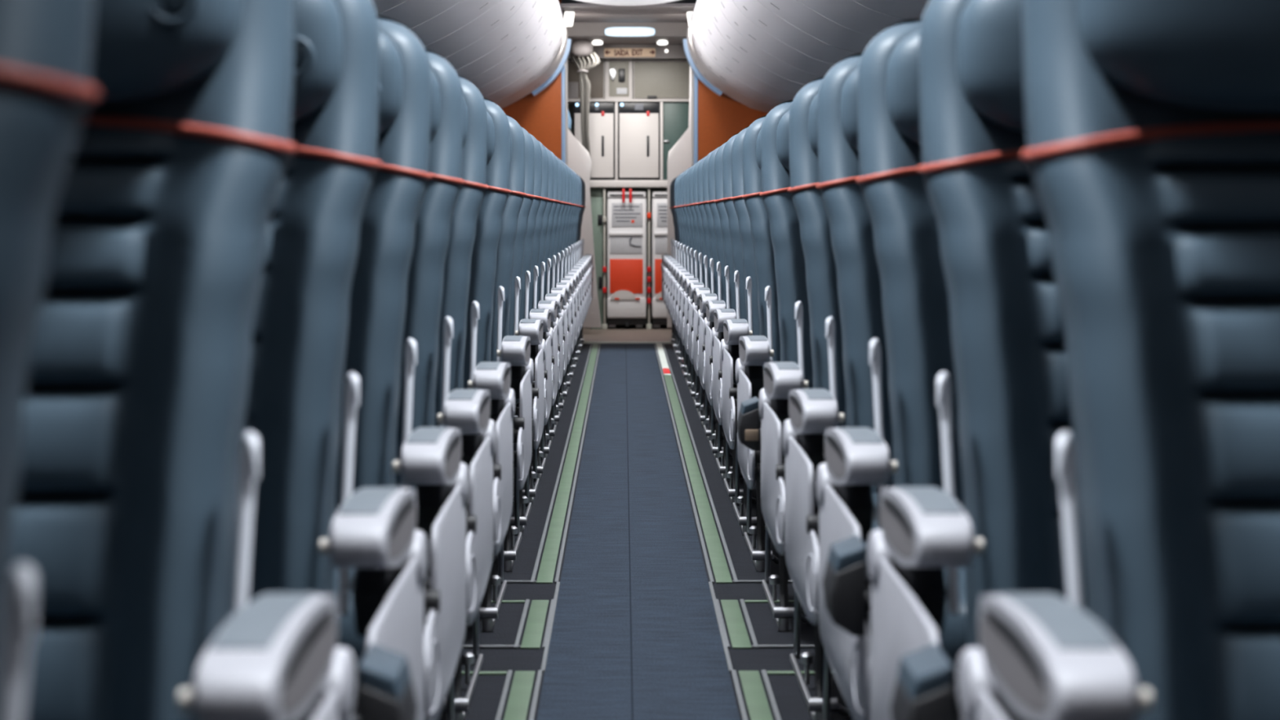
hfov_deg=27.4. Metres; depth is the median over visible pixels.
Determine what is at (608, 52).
exit sign
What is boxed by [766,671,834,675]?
floor line
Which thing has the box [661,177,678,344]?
seat
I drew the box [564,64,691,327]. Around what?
wall
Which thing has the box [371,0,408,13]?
bin
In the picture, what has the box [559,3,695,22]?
ceiling
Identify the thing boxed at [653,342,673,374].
floor strip
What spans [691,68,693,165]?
trim
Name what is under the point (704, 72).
bin
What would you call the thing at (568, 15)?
ceiling lamp
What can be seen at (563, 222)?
seat
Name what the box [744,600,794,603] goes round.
floor line
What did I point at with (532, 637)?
floor strip
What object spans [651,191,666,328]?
trolley
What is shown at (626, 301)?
trolley
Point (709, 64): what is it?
bin
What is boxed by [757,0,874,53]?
bin
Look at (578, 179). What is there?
seat
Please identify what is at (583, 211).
seat
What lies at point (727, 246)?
seat
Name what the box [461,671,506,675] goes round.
floor line
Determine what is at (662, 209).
print
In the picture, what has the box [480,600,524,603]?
floor line
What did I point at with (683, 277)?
seat
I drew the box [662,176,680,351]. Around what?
seat
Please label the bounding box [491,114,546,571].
seat
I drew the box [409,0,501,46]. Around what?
bin
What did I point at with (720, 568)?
floor strip
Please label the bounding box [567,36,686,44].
ceiling
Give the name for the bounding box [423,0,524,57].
bin
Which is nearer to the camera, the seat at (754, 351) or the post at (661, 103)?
the seat at (754, 351)
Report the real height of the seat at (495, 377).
1.217 m
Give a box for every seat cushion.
[333,568,368,667]
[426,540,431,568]
[515,398,519,404]
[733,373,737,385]
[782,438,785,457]
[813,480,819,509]
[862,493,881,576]
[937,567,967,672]
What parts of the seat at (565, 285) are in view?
leg, backrest, leg, rail, floor rail, armrest, panel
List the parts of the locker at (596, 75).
door panel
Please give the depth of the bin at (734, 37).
15.02 m
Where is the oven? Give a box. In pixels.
[573,102,615,180]
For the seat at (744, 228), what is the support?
on the floor at (681, 672)
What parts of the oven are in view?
handle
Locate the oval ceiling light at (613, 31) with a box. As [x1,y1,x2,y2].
[604,26,656,37]
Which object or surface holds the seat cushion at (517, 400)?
on the seat at (544, 314)
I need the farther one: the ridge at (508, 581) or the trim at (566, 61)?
the trim at (566, 61)
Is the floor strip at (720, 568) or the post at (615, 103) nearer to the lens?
the floor strip at (720, 568)
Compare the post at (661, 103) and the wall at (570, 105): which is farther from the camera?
the wall at (570, 105)
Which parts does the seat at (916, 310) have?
panel, armrest, moulding, leg, rail, backrest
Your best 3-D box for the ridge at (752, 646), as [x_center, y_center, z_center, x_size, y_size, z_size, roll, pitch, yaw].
[0.415,0.615,5.645,0.353,0.007,0.012,0,3,0]
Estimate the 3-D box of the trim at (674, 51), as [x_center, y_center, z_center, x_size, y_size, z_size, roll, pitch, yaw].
[-0.105,-2.469,21.056,1.440,0.112,0.080,0,3,0]
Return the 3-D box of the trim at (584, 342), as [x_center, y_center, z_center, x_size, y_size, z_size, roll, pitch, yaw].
[-0.091,-0.101,19.008,1.200,0.062,0.070,0,3,0]
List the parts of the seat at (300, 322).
backrest, rail, leg, armrest, panel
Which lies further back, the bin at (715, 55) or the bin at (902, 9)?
the bin at (715, 55)
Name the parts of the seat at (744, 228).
panel, moulding, armrest, rail, leg, floor rail, leg, backrest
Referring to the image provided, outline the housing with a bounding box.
[570,40,592,57]
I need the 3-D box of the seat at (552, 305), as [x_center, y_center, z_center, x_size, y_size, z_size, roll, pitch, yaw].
[-0.990,-0.158,8.645,1.468,1.217,0.934,0,3,0]
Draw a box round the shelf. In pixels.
[568,99,688,103]
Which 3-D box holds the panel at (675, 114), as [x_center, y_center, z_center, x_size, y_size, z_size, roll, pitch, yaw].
[0.296,-1.778,21.389,0.217,0.624,0.316,0,3,0]
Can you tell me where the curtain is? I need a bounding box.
[570,52,599,178]
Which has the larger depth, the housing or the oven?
the oven
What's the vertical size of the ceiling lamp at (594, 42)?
0.046 m
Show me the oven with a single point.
(602, 114)
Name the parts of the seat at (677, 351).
panel, armrest, rail, leg, leg, backrest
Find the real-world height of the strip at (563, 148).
2.060 m
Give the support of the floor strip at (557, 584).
on the floor at (681, 672)
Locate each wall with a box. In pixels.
[502,0,768,161]
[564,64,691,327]
[568,58,687,324]
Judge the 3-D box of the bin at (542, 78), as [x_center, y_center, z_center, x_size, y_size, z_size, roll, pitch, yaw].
[-1.117,-2.294,19.226,1.152,1.002,1.054,0,3,0]
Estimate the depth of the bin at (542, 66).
18.19 m
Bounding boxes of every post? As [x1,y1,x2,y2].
[601,187,607,328]
[614,102,617,180]
[646,187,651,328]
[659,102,662,180]
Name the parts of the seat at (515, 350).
backrest, leg, floor rail, rail, leg, armrest, moulding, panel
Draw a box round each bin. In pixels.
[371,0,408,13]
[376,0,462,29]
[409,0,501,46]
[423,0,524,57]
[444,0,540,70]
[455,0,551,79]
[468,0,556,88]
[477,0,560,97]
[483,8,564,102]
[495,26,567,108]
[686,24,773,112]
[690,8,785,106]
[694,0,796,101]
[698,0,804,93]
[705,0,822,84]
[715,0,835,76]
[732,0,858,64]
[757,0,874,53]
[796,0,906,36]
[851,0,929,19]
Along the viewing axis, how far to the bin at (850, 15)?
10.85 m
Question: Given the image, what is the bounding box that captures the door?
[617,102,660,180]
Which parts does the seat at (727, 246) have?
panel, moulding, armrest, rail, floor rail, leg, leg, backrest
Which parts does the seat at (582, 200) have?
backrest, rail, panel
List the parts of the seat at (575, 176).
backrest, leg, rail, armrest, panel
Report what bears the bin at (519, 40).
attached to the wall
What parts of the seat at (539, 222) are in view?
leg, backrest, leg, rail, floor rail, armrest, moulding, panel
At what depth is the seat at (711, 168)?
10.38 m
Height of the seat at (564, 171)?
1.218 m
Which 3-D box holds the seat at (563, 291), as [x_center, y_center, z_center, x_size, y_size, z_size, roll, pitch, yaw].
[-0.999,-0.242,10.159,1.435,1.218,0.912,0,3,0]
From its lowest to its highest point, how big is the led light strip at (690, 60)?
0.423 m
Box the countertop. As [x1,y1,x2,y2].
[589,180,666,188]
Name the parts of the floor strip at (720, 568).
edge rail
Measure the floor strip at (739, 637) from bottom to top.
0.006 m
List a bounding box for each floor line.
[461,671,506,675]
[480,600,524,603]
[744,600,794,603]
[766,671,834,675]
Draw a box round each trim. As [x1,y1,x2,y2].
[564,57,568,166]
[566,22,688,36]
[568,44,686,58]
[582,341,671,343]
[626,364,633,719]
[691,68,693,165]
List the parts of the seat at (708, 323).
panel, moulding, armrest, rail, floor rail, leg, leg, backrest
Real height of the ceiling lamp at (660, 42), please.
0.046 m
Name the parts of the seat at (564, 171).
backrest, leg, rail, armrest, panel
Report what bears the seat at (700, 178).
on the floor at (681, 672)
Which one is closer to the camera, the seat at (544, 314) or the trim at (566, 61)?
the seat at (544, 314)
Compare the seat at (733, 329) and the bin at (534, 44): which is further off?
the bin at (534, 44)
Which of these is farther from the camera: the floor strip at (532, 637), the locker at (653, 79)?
the locker at (653, 79)
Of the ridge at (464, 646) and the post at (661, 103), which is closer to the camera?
the ridge at (464, 646)
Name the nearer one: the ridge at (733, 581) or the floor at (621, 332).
the ridge at (733, 581)
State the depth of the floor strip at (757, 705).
5.06 m
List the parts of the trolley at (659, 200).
orange panel, handle, kick panel, arched pull, door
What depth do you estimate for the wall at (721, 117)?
19.98 m
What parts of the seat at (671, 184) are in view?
panel, rail, backrest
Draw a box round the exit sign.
[604,48,655,57]
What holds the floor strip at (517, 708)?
on the floor at (681, 672)
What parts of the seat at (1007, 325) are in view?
panel, armrest, rail, backrest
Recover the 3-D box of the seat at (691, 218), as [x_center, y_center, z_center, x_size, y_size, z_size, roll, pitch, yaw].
[0.905,-0.453,14.042,1.442,1.210,0.912,0,3,0]
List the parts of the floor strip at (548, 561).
edge rail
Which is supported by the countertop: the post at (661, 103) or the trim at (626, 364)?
the post at (661, 103)
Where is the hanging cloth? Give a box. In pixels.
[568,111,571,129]
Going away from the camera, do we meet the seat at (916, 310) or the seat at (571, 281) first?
the seat at (916, 310)
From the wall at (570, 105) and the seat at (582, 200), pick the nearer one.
the seat at (582, 200)
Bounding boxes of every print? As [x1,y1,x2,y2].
[613,205,640,221]
[658,205,666,221]
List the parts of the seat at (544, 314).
leg, backrest, leg, rail, floor rail, armrest, moulding, panel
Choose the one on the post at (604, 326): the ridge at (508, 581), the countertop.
the countertop
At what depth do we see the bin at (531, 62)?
17.14 m
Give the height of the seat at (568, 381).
1.216 m
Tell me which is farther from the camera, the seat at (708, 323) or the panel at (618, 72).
the panel at (618, 72)
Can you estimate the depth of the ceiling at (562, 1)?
21.94 m
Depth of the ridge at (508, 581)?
6.63 m
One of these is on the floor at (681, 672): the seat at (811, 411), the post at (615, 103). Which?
the seat at (811, 411)
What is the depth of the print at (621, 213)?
21.26 m
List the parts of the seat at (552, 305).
leg, backrest, leg, rail, floor rail, armrest, moulding, panel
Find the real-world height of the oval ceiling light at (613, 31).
0.086 m
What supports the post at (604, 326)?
on the floor at (621, 332)
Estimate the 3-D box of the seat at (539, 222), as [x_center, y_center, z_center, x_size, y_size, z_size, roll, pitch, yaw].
[-0.995,-0.200,9.409,1.470,1.217,0.936,0,3,0]
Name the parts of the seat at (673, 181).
panel, rail, leg, backrest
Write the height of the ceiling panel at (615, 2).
0.085 m
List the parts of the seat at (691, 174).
panel, armrest, rail, leg, leg, backrest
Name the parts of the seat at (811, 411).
panel, moulding, armrest, leg, rail, backrest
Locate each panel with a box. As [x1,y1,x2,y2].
[576,0,679,5]
[590,187,603,328]
[604,58,632,99]
[662,102,688,180]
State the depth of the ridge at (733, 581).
6.64 m
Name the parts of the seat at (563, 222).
backrest, leg, rail, armrest, panel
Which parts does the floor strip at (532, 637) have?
edge rail, edge rail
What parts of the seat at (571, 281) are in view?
leg, backrest, leg, rail, armrest, panel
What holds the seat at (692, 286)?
on the floor at (681, 672)
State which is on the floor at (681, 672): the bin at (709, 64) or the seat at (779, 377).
the seat at (779, 377)
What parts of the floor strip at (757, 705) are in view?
edge rail, edge rail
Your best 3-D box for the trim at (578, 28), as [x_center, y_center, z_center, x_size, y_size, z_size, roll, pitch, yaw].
[-0.098,-2.532,20.021,1.440,0.135,0.060,0,3,0]
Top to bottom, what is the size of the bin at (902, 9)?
1.002 m
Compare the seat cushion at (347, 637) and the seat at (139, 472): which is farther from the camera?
the seat cushion at (347, 637)
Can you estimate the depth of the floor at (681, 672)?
6.54 m
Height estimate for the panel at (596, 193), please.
1.146 m
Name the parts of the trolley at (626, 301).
arched pull, handle, orange panel, kick panel, door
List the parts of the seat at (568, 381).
backrest, leg, rail, armrest, panel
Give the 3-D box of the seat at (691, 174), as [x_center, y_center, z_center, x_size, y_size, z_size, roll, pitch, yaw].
[0.911,-0.411,13.274,1.456,1.211,0.924,0,3,0]
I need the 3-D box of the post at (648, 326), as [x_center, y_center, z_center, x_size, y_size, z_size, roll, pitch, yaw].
[0.073,-0.818,21.276,0.043,1.146,0.065,0,3,0]
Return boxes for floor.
[351,343,961,719]
[582,324,671,341]
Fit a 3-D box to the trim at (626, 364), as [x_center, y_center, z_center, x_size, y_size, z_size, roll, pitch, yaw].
[-0.027,0.542,7.016,0.003,0.002,23.950,0,3,0]
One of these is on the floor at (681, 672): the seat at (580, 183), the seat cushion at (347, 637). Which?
the seat at (580, 183)
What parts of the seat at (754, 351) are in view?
panel, moulding, armrest, leg, rail, floor rail, leg, backrest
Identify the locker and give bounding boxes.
[568,59,604,99]
[633,59,689,99]
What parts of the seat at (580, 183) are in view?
backrest, rail, armrest, panel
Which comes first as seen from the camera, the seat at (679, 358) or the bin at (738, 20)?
the bin at (738, 20)
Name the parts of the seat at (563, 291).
leg, backrest, leg, rail, floor rail, armrest, moulding, panel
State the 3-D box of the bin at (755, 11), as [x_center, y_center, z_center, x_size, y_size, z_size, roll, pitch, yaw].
[0.970,-1.944,12.889,1.152,1.002,1.054,0,3,0]
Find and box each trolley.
[606,188,646,328]
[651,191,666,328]
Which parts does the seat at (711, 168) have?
panel, armrest, rail, floor rail, leg, leg, backrest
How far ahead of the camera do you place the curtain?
20.67 m
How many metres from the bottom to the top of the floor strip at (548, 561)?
0.006 m
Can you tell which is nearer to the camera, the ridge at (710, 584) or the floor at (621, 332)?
the ridge at (710, 584)
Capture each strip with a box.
[495,670,542,719]
[513,599,555,648]
[530,342,600,583]
[531,38,571,96]
[540,582,559,672]
[561,65,565,164]
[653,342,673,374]
[661,374,737,583]
[682,39,722,96]
[693,72,697,164]
[715,599,758,648]
[731,669,781,719]
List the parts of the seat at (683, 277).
panel, armrest, rail, leg, leg, backrest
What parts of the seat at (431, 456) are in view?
backrest, rail, armrest, moulding, panel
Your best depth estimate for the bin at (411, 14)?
10.85 m
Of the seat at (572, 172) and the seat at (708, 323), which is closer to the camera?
the seat at (708, 323)
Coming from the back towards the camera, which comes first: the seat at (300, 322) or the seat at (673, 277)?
the seat at (673, 277)
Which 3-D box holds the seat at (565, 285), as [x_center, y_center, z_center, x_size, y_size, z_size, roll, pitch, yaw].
[-1.005,-0.285,10.942,1.467,1.218,0.930,0,3,0]
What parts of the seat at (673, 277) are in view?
panel, armrest, rail, leg, backrest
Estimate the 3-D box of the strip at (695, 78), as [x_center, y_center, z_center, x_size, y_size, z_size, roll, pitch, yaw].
[0.425,-1.210,20.061,0.026,2.060,0.112,0,3,0]
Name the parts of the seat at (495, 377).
leg, backrest, floor rail, rail, leg, armrest, moulding, panel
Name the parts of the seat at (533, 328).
leg, backrest, leg, rail, floor rail, armrest, moulding, panel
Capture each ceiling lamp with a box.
[561,10,574,26]
[591,39,604,44]
[656,39,668,44]
[686,10,693,26]
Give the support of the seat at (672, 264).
on the floor at (681, 672)
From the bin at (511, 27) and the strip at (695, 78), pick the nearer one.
the bin at (511, 27)
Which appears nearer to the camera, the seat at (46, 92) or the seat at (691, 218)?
the seat at (46, 92)
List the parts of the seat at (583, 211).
backrest, rail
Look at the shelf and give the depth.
21.20 m
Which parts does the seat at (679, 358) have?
panel, armrest, rail, leg, backrest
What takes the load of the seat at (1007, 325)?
on the floor at (681, 672)
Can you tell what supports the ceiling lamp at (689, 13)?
attached to the ceiling at (584, 12)
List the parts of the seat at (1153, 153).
panel, armrest, rail, backrest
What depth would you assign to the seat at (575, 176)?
15.81 m
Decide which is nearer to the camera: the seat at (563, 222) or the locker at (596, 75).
the seat at (563, 222)
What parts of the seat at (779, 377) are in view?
panel, moulding, armrest, leg, rail, floor rail, backrest, leg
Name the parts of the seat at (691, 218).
panel, armrest, rail, leg, leg, backrest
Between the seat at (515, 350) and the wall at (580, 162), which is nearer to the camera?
the seat at (515, 350)
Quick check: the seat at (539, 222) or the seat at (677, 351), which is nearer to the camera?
the seat at (539, 222)
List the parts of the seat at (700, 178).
panel, armrest, rail, leg, backrest, leg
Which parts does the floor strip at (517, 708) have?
edge rail, edge rail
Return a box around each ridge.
[462,644,520,648]
[506,580,536,583]
[708,581,733,672]
[732,580,792,582]
[751,644,814,648]
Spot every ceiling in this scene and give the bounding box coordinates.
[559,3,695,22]
[561,0,697,3]
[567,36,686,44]
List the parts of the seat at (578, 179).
backrest, rail, armrest, panel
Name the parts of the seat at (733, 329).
panel, moulding, armrest, leg, rail, floor rail, leg, backrest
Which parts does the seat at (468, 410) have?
leg, backrest, rail, leg, armrest, moulding, panel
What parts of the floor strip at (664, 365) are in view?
edge rail, edge rail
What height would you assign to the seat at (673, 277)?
1.210 m
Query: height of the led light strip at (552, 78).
0.423 m
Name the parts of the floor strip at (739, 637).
edge rail, edge rail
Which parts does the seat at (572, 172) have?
backrest, leg, rail, armrest, panel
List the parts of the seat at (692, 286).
panel, moulding, armrest, rail, floor rail, leg, leg, backrest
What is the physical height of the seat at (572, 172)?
1.217 m
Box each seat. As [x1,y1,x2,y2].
[0,0,99,719]
[0,0,417,719]
[231,0,427,719]
[333,15,469,719]
[395,48,495,719]
[435,75,515,719]
[463,97,533,631]
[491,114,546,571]
[508,126,553,534]
[512,133,559,505]
[528,140,564,481]
[531,146,568,461]
[532,150,572,443]
[549,156,575,427]
[554,158,578,414]
[558,161,581,402]
[562,166,583,391]
[565,167,585,382]
[568,171,587,373]
[569,172,589,366]
[572,174,591,359]
[574,176,591,351]
[577,177,593,346]
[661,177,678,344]
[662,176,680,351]
[664,173,684,357]
[666,171,687,364]
[668,169,690,373]
[671,168,693,382]
[673,165,703,391]
[676,162,703,402]
[680,158,709,412]
[683,155,715,427]
[687,150,723,443]
[692,145,732,461]
[697,141,743,481]
[703,133,755,505]
[711,125,765,534]
[720,115,780,571]
[735,99,813,631]
[736,76,852,719]
[782,53,893,719]
[816,18,967,719]
[822,0,1086,719]
[889,0,1279,719]
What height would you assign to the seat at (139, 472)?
1.216 m
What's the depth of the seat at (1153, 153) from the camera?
2.10 m
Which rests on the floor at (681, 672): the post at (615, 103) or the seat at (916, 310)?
the seat at (916, 310)
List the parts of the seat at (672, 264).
panel, armrest, rail, leg, backrest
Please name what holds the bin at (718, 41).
attached to the wall
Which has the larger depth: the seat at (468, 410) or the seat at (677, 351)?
the seat at (677, 351)
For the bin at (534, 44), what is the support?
attached to the wall
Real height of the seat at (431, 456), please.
1.218 m

